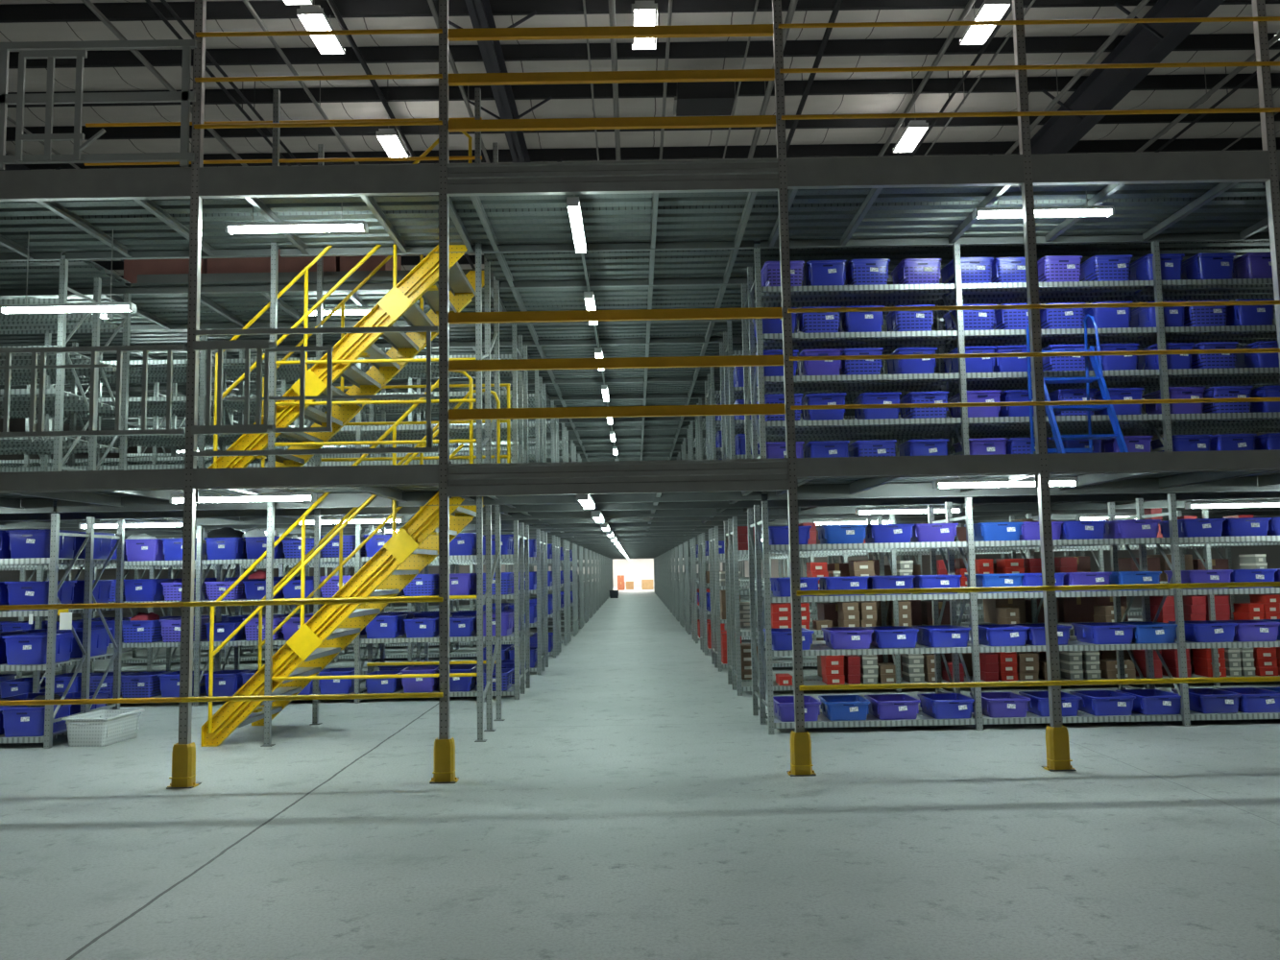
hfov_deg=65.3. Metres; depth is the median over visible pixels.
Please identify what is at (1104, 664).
shoe box
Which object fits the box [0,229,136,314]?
fluorescent light
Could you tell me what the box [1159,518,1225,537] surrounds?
storage bin
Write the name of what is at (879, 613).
carton
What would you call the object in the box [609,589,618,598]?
plastic tub
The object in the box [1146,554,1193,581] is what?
carton
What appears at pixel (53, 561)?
shelving rack
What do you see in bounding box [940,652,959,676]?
carton
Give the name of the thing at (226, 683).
storage bin
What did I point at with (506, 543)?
storage bin
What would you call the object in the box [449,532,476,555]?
storage bin
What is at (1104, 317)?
storage bin
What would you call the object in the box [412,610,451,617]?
storage bin
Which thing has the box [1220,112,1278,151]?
pipe
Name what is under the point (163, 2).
cable tray
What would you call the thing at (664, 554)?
shelving rack
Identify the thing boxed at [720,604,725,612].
shoe box
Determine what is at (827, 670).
shoe box
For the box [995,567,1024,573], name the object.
shoe box
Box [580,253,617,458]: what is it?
conduit
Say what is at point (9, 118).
pipe
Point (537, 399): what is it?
shelving rack
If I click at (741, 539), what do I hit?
shoe box
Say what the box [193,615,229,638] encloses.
storage bin
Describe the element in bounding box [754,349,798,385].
storage bin
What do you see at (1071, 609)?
carton
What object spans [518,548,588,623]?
shelving rack
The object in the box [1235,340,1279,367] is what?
storage bin
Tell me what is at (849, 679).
shoe box
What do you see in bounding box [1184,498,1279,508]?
fluorescent light
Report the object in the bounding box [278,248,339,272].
carton
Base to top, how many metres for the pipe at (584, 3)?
0.668 m
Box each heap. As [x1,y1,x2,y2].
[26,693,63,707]
[130,612,159,621]
[206,527,243,537]
[247,570,265,579]
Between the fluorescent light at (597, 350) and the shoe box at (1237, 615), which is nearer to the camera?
the shoe box at (1237, 615)
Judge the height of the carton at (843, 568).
0.330 m
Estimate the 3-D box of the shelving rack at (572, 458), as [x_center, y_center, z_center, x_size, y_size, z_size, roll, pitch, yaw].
[-4.776,0.292,25.692,6.205,2.380,1.335,-1,-5,0]
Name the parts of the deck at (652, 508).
deck panel, deck panel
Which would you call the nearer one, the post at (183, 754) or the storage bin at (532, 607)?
the post at (183, 754)
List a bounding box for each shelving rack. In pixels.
[0,259,131,471]
[0,323,528,472]
[0,370,546,467]
[0,513,124,748]
[0,520,530,706]
[0,529,548,678]
[120,535,561,664]
[126,400,558,462]
[193,540,571,651]
[196,422,568,461]
[324,543,578,636]
[505,546,583,628]
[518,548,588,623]
[529,550,592,618]
[531,439,576,462]
[547,552,596,614]
[547,553,599,610]
[550,554,601,607]
[560,555,603,605]
[560,555,605,603]
[570,556,606,601]
[570,556,608,599]
[577,454,581,461]
[577,558,610,595]
[578,557,609,598]
[578,558,612,594]
[583,558,613,590]
[653,558,672,590]
[654,557,683,593]
[655,556,690,595]
[656,556,690,597]
[657,555,697,598]
[658,555,690,600]
[660,555,699,602]
[661,554,708,603]
[663,553,709,606]
[666,551,720,609]
[668,550,724,612]
[671,548,724,616]
[674,546,745,621]
[678,544,755,627]
[681,437,718,459]
[683,541,771,634]
[687,420,774,459]
[689,537,790,643]
[695,397,1022,459]
[698,532,1031,655]
[704,366,1220,459]
[708,521,1234,672]
[719,319,1203,458]
[724,507,1279,696]
[741,241,1279,458]
[747,493,1279,734]
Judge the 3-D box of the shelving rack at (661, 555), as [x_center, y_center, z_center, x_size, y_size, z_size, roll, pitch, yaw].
[2.103,4.836,49.417,2.105,2.300,1.335,-1,-5,0]
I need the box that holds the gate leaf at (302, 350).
[263,345,333,433]
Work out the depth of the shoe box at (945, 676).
13.00 m
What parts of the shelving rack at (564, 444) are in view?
shelf, shelf, shelf, shelf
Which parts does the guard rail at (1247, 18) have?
rail, rail, rail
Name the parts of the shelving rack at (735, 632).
shelf, shelf, shelf, shelf, shelf, shelf, shelf, shelf, shelf, shelf, shelf, shelf, shelf, shelf, shelf, shelf, shelf, shelf, shelf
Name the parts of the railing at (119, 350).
rail, rail, rail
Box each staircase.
[201,371,500,747]
[208,131,484,468]
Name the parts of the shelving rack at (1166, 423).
shelf, shelf, shelf, shelf, shelf, shelf, shelf, shelf, shelf, shelf, shelf, shelf, shelf, shelf, shelf, shelf, shelf, shelf, shelf, shelf, shelf, shelf, shelf, shelf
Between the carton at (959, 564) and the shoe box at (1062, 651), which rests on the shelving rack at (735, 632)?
the carton at (959, 564)
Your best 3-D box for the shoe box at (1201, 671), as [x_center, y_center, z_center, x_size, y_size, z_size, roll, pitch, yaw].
[7.478,2.511,13.101,0.234,0.113,0.350,-1,-5,1]
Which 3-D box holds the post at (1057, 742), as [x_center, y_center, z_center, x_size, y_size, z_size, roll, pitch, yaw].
[3.263,-1.386,8.270,0.210,7.400,0.180,-1,-5,0]
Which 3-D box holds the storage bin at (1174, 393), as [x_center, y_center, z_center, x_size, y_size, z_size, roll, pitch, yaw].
[5.563,-0.786,10.404,0.413,0.275,0.529,-1,-5,-1]
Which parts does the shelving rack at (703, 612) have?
shelf, shelf, shelf, shelf, shelf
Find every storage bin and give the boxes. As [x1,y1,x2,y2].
[0,530,11,558]
[0,581,11,604]
[0,620,48,631]
[0,621,18,632]
[0,628,59,633]
[0,632,27,664]
[0,674,17,699]
[0,676,46,698]
[0,692,64,700]
[0,704,71,737]
[0,705,7,734]
[2,631,73,665]
[4,580,76,610]
[6,529,78,558]
[43,672,97,693]
[45,620,93,628]
[46,627,112,657]
[57,579,113,603]
[59,691,110,715]
[72,531,115,558]
[76,617,122,620]
[80,672,134,698]
[82,619,130,643]
[92,579,137,602]
[110,539,127,561]
[120,671,171,698]
[121,618,172,643]
[123,579,174,602]
[124,538,164,561]
[157,670,209,697]
[159,615,194,619]
[159,617,210,642]
[161,538,207,560]
[161,581,206,601]
[172,579,181,582]
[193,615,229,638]
[194,578,229,599]
[202,669,252,696]
[204,537,247,559]
[204,580,245,600]
[204,621,245,641]
[226,614,265,621]
[227,577,265,581]
[241,669,258,685]
[242,580,284,599]
[242,616,287,640]
[243,536,291,559]
[265,613,308,616]
[273,576,300,580]
[280,615,313,640]
[281,539,322,558]
[282,579,321,598]
[297,668,325,695]
[305,576,320,579]
[318,667,354,694]
[319,575,353,598]
[320,535,363,557]
[360,627,366,635]
[361,537,366,556]
[363,534,391,556]
[364,614,407,638]
[365,670,403,693]
[377,661,413,671]
[378,611,418,634]
[400,666,438,693]
[402,574,438,596]
[403,617,438,637]
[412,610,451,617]
[413,660,452,685]
[437,573,476,595]
[437,665,477,692]
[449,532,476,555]
[449,616,476,636]
[449,660,485,684]
[450,610,485,616]
[475,611,514,636]
[483,534,519,555]
[483,536,513,555]
[483,572,513,595]
[483,604,508,610]
[483,648,509,660]
[483,668,514,691]
[484,644,514,659]
[491,603,513,609]
[491,609,520,632]
[493,659,520,684]
[501,572,519,593]
[507,603,536,623]
[508,647,537,668]
[518,572,536,590]
[529,539,536,556]
[529,571,552,586]
[529,598,553,614]
[530,634,553,652]
[547,543,552,558]
[547,594,563,608]
[559,547,563,560]
[560,571,563,583]
[704,540,724,555]
[706,595,710,611]
[715,430,735,447]
[733,366,757,386]
[733,399,758,419]
[734,434,767,455]
[751,307,796,338]
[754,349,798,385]
[756,393,803,421]
[758,441,804,458]
[760,261,804,297]
[761,526,811,545]
[763,627,814,651]
[770,577,820,597]
[772,696,821,722]
[795,306,841,333]
[796,348,843,375]
[801,392,846,420]
[802,260,846,286]
[802,440,849,458]
[816,524,867,544]
[818,695,869,721]
[819,576,869,596]
[821,627,873,649]
[838,305,884,332]
[839,347,883,375]
[844,258,890,285]
[847,439,896,457]
[852,391,901,419]
[864,524,914,543]
[864,694,920,720]
[865,626,918,648]
[866,575,915,595]
[884,304,934,331]
[885,347,937,374]
[890,258,941,284]
[897,438,949,456]
[899,391,949,418]
[906,574,962,594]
[910,523,958,542]
[913,625,970,647]
[917,693,974,719]
[940,256,993,295]
[941,345,995,382]
[942,303,996,340]
[947,389,1002,417]
[952,437,1008,455]
[964,522,1023,541]
[964,573,1024,593]
[968,624,1029,646]
[969,692,1030,718]
[990,256,1026,283]
[992,345,1031,372]
[993,303,1041,329]
[998,389,1033,416]
[1006,437,1050,454]
[1012,623,1072,645]
[1014,573,1065,592]
[1018,691,1081,716]
[1019,521,1063,540]
[1037,255,1082,282]
[1039,302,1086,329]
[1041,344,1088,371]
[1044,388,1097,416]
[1047,439,1101,453]
[1054,572,1111,591]
[1060,520,1108,539]
[1069,690,1135,716]
[1070,622,1135,644]
[1079,254,1132,281]
[1082,301,1133,328]
[1087,343,1139,370]
[1094,387,1144,415]
[1100,435,1153,453]
[1101,571,1161,590]
[1103,519,1160,538]
[1113,621,1177,643]
[1115,689,1181,715]
[1129,253,1184,292]
[1129,300,1186,338]
[1136,342,1194,369]
[1142,386,1206,414]
[1150,434,1212,452]
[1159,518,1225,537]
[1163,570,1232,589]
[1168,620,1237,642]
[1171,687,1241,713]
[1181,252,1235,279]
[1183,299,1229,326]
[1191,341,1238,368]
[1202,386,1253,413]
[1206,569,1277,588]
[1209,434,1256,451]
[1211,620,1279,641]
[1216,687,1279,713]
[1221,517,1271,536]
[1226,298,1274,325]
[1232,252,1272,278]
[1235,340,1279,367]
[1250,386,1279,412]
[1251,619,1279,640]
[1254,433,1279,450]
[1255,686,1279,692]
[1257,568,1279,587]
[1267,517,1279,535]
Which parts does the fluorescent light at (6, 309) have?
hanging rod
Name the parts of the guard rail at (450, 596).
rail, rail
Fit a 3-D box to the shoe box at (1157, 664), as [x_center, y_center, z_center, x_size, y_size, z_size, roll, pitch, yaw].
[6.667,2.410,13.106,0.196,0.113,0.350,-1,-5,1]
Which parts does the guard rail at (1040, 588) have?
rail, rail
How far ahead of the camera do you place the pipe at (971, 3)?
17.57 m
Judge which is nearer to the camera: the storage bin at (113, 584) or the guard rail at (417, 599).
the guard rail at (417, 599)
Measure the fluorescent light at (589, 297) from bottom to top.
0.345 m
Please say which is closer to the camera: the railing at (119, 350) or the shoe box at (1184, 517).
the railing at (119, 350)
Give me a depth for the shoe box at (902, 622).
12.98 m
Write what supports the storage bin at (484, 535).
on the shelving rack at (520, 557)
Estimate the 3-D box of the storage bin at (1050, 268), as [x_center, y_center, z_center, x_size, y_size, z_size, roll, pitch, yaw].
[4.357,-2.149,10.527,0.413,0.275,0.529,-1,-5,-2]
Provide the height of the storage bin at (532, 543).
0.285 m
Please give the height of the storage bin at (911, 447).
0.275 m
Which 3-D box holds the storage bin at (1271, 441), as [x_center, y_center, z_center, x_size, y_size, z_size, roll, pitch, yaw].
[6.574,-0.316,10.367,0.413,0.275,0.529,-1,-5,0]
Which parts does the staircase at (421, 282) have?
handrail post, tie plate, handrail post, handrail, handrail post, splice plate, handrail, handrail post, handrail, tie plate, handrail post, splice plate, handrail post, tie plate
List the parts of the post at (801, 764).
plate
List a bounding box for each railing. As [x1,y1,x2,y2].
[0,39,197,169]
[0,344,186,443]
[193,325,438,457]
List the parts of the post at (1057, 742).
plate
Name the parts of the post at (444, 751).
plate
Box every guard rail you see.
[0,602,183,705]
[84,117,482,166]
[181,597,443,702]
[193,28,442,128]
[271,595,477,680]
[274,357,476,446]
[321,383,510,462]
[366,660,495,666]
[447,24,776,131]
[448,307,785,420]
[778,20,1027,120]
[787,304,1042,410]
[796,585,1058,690]
[1021,16,1272,116]
[1037,300,1279,405]
[1052,581,1279,685]
[1264,16,1279,112]
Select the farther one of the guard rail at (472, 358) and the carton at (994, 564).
the carton at (994, 564)
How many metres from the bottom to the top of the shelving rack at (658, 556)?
2.300 m
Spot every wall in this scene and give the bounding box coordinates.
[0,418,354,621]
[421,555,900,587]
[903,404,1279,600]
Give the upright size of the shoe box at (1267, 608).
0.113 m
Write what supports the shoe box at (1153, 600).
on the shoe box at (1166, 610)
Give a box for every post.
[166,0,206,789]
[260,89,280,747]
[310,144,324,724]
[429,0,458,783]
[474,87,499,742]
[483,256,495,731]
[492,142,505,721]
[772,0,816,776]
[1011,0,1076,772]
[1251,0,1279,372]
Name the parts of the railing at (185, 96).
rail, rail, rail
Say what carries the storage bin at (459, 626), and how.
on the shelving rack at (520, 557)
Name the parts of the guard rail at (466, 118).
rail, rail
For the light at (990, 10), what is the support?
hanging from the ceiling
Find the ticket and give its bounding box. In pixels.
[28,614,33,624]
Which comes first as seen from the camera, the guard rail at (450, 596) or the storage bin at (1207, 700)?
the guard rail at (450, 596)
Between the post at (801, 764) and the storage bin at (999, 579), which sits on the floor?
the post at (801, 764)
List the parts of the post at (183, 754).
plate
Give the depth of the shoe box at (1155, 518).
13.10 m
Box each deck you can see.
[0,150,1279,461]
[0,449,1279,559]
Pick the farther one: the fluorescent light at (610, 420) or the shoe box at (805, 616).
the fluorescent light at (610, 420)
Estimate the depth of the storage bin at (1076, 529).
10.05 m
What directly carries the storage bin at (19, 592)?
on the shelving rack at (53, 561)
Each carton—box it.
[123,258,207,283]
[206,257,270,273]
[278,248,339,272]
[339,255,401,271]
[617,575,624,581]
[617,581,625,590]
[626,581,633,589]
[641,579,653,589]
[815,524,850,544]
[816,637,823,677]
[817,603,838,627]
[826,562,849,576]
[848,559,879,576]
[849,601,889,626]
[855,654,889,663]
[884,564,920,576]
[888,600,921,625]
[889,653,902,677]
[920,601,950,625]
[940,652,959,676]
[954,527,966,541]
[954,557,987,568]
[958,652,972,676]
[983,598,1026,624]
[992,562,996,574]
[1024,599,1059,623]
[1032,652,1046,659]
[1054,555,1090,572]
[1056,597,1094,622]
[1093,596,1128,621]
[1098,650,1130,659]
[1117,557,1160,581]
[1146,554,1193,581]
[1192,558,1229,570]
[1204,594,1231,619]
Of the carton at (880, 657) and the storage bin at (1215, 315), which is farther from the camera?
the carton at (880, 657)
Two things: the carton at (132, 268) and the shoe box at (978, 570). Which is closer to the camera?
the carton at (132, 268)
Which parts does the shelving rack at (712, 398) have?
shelf, shelf, shelf, shelf, shelf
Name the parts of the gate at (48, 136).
rail, rail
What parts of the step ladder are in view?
handrail, leg, rail, leg, handrail, rail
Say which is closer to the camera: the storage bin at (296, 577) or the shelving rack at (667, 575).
the storage bin at (296, 577)
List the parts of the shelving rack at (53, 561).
shelf, shelf, shelf, shelf, shelf, shelf, shelf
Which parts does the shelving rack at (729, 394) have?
shelf, shelf, shelf, shelf, shelf, shelf, shelf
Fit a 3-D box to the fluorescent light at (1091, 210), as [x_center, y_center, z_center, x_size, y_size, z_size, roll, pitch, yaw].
[3.638,-2.494,9.023,1.250,0.235,0.100,-1,-5,0]
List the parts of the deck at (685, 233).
deck panel, deck panel, deck panel, deck panel, deck panel, deck panel, deck panel, deck panel, deck panel, deck panel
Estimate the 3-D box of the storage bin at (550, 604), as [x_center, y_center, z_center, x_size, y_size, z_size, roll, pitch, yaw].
[-1.890,2.427,19.132,0.448,0.285,0.549,-1,-5,0]
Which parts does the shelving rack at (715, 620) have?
shelf, shelf, shelf, shelf, shelf, shelf, shelf, shelf, shelf, shelf, shelf, shelf, shelf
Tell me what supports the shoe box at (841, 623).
on the shelving rack at (735, 632)
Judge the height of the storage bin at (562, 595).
0.285 m
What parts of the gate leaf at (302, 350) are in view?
rail, rail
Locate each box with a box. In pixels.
[673,81,737,116]
[707,623,724,629]
[719,571,740,579]
[719,579,740,586]
[719,590,740,598]
[720,597,740,604]
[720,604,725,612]
[720,611,725,619]
[721,632,741,641]
[721,640,741,649]
[721,648,726,656]
[721,654,727,663]
[732,542,754,550]
[734,610,749,619]
[734,618,757,627]
[737,526,754,534]
[737,534,754,543]
[739,602,749,610]
[740,643,757,653]
[740,653,758,662]
[741,662,751,671]
[741,671,751,679]
[770,603,791,612]
[771,612,791,622]
[771,621,791,628]
[775,674,792,685]
[797,522,816,531]
[800,603,809,612]
[800,612,810,621]
[801,621,809,629]
[806,562,826,571]
[806,571,828,577]
[807,540,816,544]
[808,531,816,540]
[812,619,832,629]
[821,655,844,666]
[821,664,844,676]
[821,673,845,684]
[823,655,844,657]
[828,571,840,577]
[837,602,858,611]
[837,610,859,620]
[837,619,859,627]
[843,654,860,666]
[843,664,860,675]
[844,673,860,684]
[847,561,873,570]
[848,570,874,576]
[857,601,876,611]
[857,654,877,665]
[858,610,876,620]
[858,654,876,656]
[859,619,876,627]
[860,664,878,675]
[860,674,877,683]
[877,662,895,674]
[877,674,895,683]
[891,601,911,610]
[892,609,911,619]
[892,618,911,627]
[895,560,913,569]
[896,569,913,575]
[901,653,923,665]
[901,662,923,674]
[901,671,924,682]
[903,653,922,655]
[922,653,934,664]
[923,663,935,674]
[923,672,935,682]
[936,559,955,569]
[936,568,956,575]
[941,661,963,673]
[941,671,964,681]
[955,568,967,577]
[959,577,966,586]
[974,558,993,568]
[975,568,993,574]
[979,652,997,663]
[979,662,998,672]
[980,671,998,681]
[992,652,1016,663]
[995,558,1023,567]
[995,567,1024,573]
[995,607,1018,617]
[996,616,1019,624]
[996,652,1016,653]
[997,662,1017,672]
[998,672,1017,680]
[1011,518,1032,522]
[1016,652,1038,662]
[1016,662,1038,672]
[1016,671,1038,680]
[1023,558,1041,567]
[1024,567,1041,573]
[1038,659,1047,671]
[1038,670,1047,680]
[1054,557,1077,566]
[1054,566,1077,572]
[1059,651,1082,661]
[1059,659,1082,671]
[1060,668,1083,679]
[1062,651,1081,652]
[1081,652,1099,661]
[1082,660,1099,670]
[1082,669,1100,679]
[1092,614,1123,622]
[1093,605,1124,615]
[1099,658,1135,670]
[1099,668,1135,678]
[1133,650,1161,660]
[1135,658,1161,669]
[1135,667,1162,677]
[1143,507,1161,514]
[1144,516,1162,525]
[1149,596,1174,605]
[1150,604,1175,614]
[1150,613,1175,623]
[1160,649,1189,659]
[1161,666,1191,677]
[1162,657,1190,669]
[1177,515,1196,519]
[1182,595,1207,604]
[1183,604,1207,614]
[1183,613,1206,621]
[1191,649,1224,659]
[1192,656,1225,668]
[1193,666,1226,676]
[1197,595,1229,604]
[1202,648,1224,650]
[1206,604,1230,613]
[1206,613,1230,620]
[1222,514,1253,518]
[1224,648,1240,650]
[1224,649,1240,658]
[1225,658,1241,668]
[1225,667,1241,676]
[1232,603,1263,612]
[1232,611,1263,620]
[1238,554,1266,563]
[1239,562,1267,569]
[1239,649,1253,658]
[1240,658,1254,667]
[1240,667,1255,676]
[1249,594,1279,603]
[1253,603,1279,612]
[1253,647,1276,649]
[1253,649,1276,658]
[1253,657,1277,667]
[1254,666,1278,676]
[1263,612,1279,619]
[1276,648,1279,657]
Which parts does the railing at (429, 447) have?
rail, rail, rail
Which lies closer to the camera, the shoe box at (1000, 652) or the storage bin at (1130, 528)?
the storage bin at (1130, 528)
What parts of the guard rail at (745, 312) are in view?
rail, rail, rail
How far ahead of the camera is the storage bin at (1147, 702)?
9.91 m
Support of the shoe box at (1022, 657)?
on the shoe box at (1022, 666)
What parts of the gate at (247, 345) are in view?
rail, rail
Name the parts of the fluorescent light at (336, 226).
hanging rod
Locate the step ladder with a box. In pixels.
[1026,313,1128,454]
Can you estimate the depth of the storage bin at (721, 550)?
19.00 m
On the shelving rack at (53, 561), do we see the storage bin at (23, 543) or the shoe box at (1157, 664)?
the storage bin at (23, 543)
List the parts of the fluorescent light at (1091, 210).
hanging rod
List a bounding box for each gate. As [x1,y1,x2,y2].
[14,48,105,161]
[191,339,276,434]
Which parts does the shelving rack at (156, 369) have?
shelf, shelf, shelf, shelf, shelf, shelf, shelf, shelf, shelf, shelf, shelf, shelf, shelf, shelf, shelf, shelf, shelf, shelf, shelf, shelf, shelf, shelf, shelf, shelf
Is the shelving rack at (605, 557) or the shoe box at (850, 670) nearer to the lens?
the shoe box at (850, 670)
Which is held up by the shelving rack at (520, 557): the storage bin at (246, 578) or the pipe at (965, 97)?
the storage bin at (246, 578)
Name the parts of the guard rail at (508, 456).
rail, rail, rail, rail post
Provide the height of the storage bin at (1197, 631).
0.185 m
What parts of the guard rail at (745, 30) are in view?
rail, rail, rail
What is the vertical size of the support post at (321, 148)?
6.620 m
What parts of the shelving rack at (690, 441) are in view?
shelf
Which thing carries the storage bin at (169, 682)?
on the shelving rack at (520, 557)
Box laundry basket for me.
[61,709,144,747]
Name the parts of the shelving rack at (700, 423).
shelf, shelf, shelf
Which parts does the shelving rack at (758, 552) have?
shelf, shelf, shelf, shelf, shelf, shelf, shelf, shelf, shelf, shelf, shelf, shelf, shelf, shelf, shelf, shelf, shelf, shelf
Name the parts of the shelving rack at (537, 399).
shelf, shelf, shelf, shelf, shelf, shelf, shelf, shelf, shelf, shelf, shelf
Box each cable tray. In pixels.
[144,0,290,166]
[160,0,301,166]
[326,0,475,268]
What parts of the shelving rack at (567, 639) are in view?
shelf, shelf, shelf, shelf, shelf, shelf, shelf, shelf, shelf, shelf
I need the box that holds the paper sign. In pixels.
[57,609,72,629]
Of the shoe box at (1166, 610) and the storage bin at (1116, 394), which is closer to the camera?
the storage bin at (1116, 394)
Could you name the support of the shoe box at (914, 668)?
on the shoe box at (910, 678)
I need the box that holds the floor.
[0,586,1279,959]
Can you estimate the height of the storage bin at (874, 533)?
0.185 m
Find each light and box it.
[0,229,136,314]
[78,518,183,529]
[90,312,112,319]
[169,487,316,504]
[224,202,368,235]
[241,529,276,535]
[283,0,312,4]
[296,0,345,54]
[297,514,404,525]
[308,302,373,316]
[364,528,400,532]
[376,128,410,157]
[566,194,586,253]
[576,494,594,509]
[583,273,597,325]
[591,503,603,523]
[594,333,604,370]
[600,520,609,531]
[601,371,609,402]
[605,530,613,537]
[606,417,612,424]
[609,424,615,441]
[612,446,617,455]
[631,0,657,49]
[812,518,895,525]
[855,507,961,514]
[893,103,928,152]
[932,474,1078,489]
[959,0,1011,45]
[971,191,1114,219]
[1076,513,1136,520]
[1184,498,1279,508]
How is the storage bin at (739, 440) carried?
on the shelving rack at (729, 394)
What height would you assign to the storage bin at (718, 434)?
0.275 m
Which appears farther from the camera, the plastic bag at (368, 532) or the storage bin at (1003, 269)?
the plastic bag at (368, 532)
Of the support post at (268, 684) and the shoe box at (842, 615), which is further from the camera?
the shoe box at (842, 615)
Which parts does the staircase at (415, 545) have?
handrail post, tie plate, handrail post, handrail post, splice plate, handrail, handrail post, handrail, handrail, handrail, handrail post, splice plate, handrail post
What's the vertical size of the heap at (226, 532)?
0.194 m
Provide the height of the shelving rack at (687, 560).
2.300 m
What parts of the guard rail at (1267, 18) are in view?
rail, rail, rail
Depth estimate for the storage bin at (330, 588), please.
12.95 m
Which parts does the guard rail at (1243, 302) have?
rail, rail, rail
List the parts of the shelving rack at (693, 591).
shelf, shelf, shelf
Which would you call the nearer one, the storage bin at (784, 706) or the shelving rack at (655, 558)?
the storage bin at (784, 706)
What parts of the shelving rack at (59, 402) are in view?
shelf, shelf, shelf, shelf, shelf, shelf, shelf, shelf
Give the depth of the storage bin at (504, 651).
15.85 m
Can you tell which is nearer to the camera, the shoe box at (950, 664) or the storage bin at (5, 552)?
the storage bin at (5, 552)
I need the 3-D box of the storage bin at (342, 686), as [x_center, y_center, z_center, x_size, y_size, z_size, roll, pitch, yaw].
[-3.935,2.632,13.088,0.448,0.285,0.549,-1,-5,-2]
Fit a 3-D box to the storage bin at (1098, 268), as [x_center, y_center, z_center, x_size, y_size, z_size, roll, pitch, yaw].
[4.875,-2.158,10.532,0.413,0.275,0.529,-1,-5,-1]
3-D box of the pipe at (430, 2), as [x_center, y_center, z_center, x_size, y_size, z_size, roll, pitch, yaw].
[-3.186,-7.047,20.185,0.080,0.690,51.000,-1,-5,0]
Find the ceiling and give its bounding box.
[0,0,1279,278]
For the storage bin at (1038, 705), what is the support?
on the shelving rack at (758, 552)
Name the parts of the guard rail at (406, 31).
rail, rail, rail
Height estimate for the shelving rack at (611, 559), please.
2.300 m
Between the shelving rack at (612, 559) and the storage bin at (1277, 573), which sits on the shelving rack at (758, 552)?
the storage bin at (1277, 573)
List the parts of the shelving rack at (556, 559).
shelf, shelf, shelf, shelf, shelf, shelf, shelf, shelf, shelf, shelf, shelf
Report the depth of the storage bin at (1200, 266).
10.29 m
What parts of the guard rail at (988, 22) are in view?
rail, rail, rail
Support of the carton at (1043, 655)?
on the shelving rack at (735, 632)
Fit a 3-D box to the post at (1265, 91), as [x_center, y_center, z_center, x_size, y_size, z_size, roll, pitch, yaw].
[5.322,-1.423,8.284,0.210,7.400,0.180,-1,-5,0]
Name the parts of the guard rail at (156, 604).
rail, rail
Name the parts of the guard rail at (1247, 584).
rail, rail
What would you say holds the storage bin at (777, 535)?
on the shelving rack at (758, 552)
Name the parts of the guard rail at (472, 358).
rail, rail, rail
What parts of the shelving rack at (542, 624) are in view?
shelf, shelf, shelf, shelf, shelf, shelf, shelf, shelf, shelf, shelf, shelf, shelf, shelf, shelf, shelf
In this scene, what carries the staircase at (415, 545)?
on the floor
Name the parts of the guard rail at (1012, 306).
rail, rail, rail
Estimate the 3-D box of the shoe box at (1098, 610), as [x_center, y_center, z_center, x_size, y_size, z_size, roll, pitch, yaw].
[6.184,1.722,13.172,0.246,0.113,0.350,-1,-5,0]
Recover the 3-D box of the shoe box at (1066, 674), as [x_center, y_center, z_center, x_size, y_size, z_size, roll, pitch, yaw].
[5.651,2.544,13.096,0.171,0.113,0.350,-1,-5,-1]
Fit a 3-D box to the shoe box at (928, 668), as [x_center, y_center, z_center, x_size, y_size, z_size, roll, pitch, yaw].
[3.796,2.462,13.098,0.158,0.113,0.350,-1,-5,-1]
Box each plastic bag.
[126,533,156,539]
[195,528,210,541]
[241,528,266,541]
[361,530,382,537]
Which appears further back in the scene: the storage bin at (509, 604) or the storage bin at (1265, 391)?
the storage bin at (509, 604)
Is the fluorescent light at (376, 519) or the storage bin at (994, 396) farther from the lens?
the fluorescent light at (376, 519)
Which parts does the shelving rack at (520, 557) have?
shelf, shelf, shelf, shelf, shelf, shelf, shelf, shelf, shelf, shelf, shelf, shelf, shelf, shelf, shelf, shelf, shelf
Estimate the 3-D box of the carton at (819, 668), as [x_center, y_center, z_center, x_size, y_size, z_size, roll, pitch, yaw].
[2.699,2.452,13.790,0.420,0.526,0.502,-1,-5,0]
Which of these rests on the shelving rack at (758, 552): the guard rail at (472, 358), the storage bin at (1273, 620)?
the storage bin at (1273, 620)
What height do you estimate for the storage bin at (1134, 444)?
0.275 m
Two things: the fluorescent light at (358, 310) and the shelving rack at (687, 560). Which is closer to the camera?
the fluorescent light at (358, 310)
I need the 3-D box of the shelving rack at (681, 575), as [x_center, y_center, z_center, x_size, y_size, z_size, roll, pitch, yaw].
[2.205,2.983,28.499,2.105,2.300,1.335,-1,-5,0]
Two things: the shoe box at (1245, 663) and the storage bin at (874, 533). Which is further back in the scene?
the shoe box at (1245, 663)
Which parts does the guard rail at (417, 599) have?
rail, rail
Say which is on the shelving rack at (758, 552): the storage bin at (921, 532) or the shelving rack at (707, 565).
the storage bin at (921, 532)
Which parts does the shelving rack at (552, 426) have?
shelf, shelf, shelf, shelf, shelf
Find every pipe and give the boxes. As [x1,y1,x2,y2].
[6,115,80,169]
[81,0,249,167]
[241,0,420,257]
[427,0,490,163]
[582,0,599,161]
[608,0,620,161]
[659,0,673,160]
[722,0,758,159]
[748,0,797,158]
[786,0,843,152]
[877,0,975,156]
[910,4,1012,156]
[923,0,1036,156]
[1004,0,1149,154]
[1135,31,1279,152]
[1154,51,1279,152]
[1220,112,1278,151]
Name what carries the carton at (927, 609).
on the shelving rack at (735, 632)

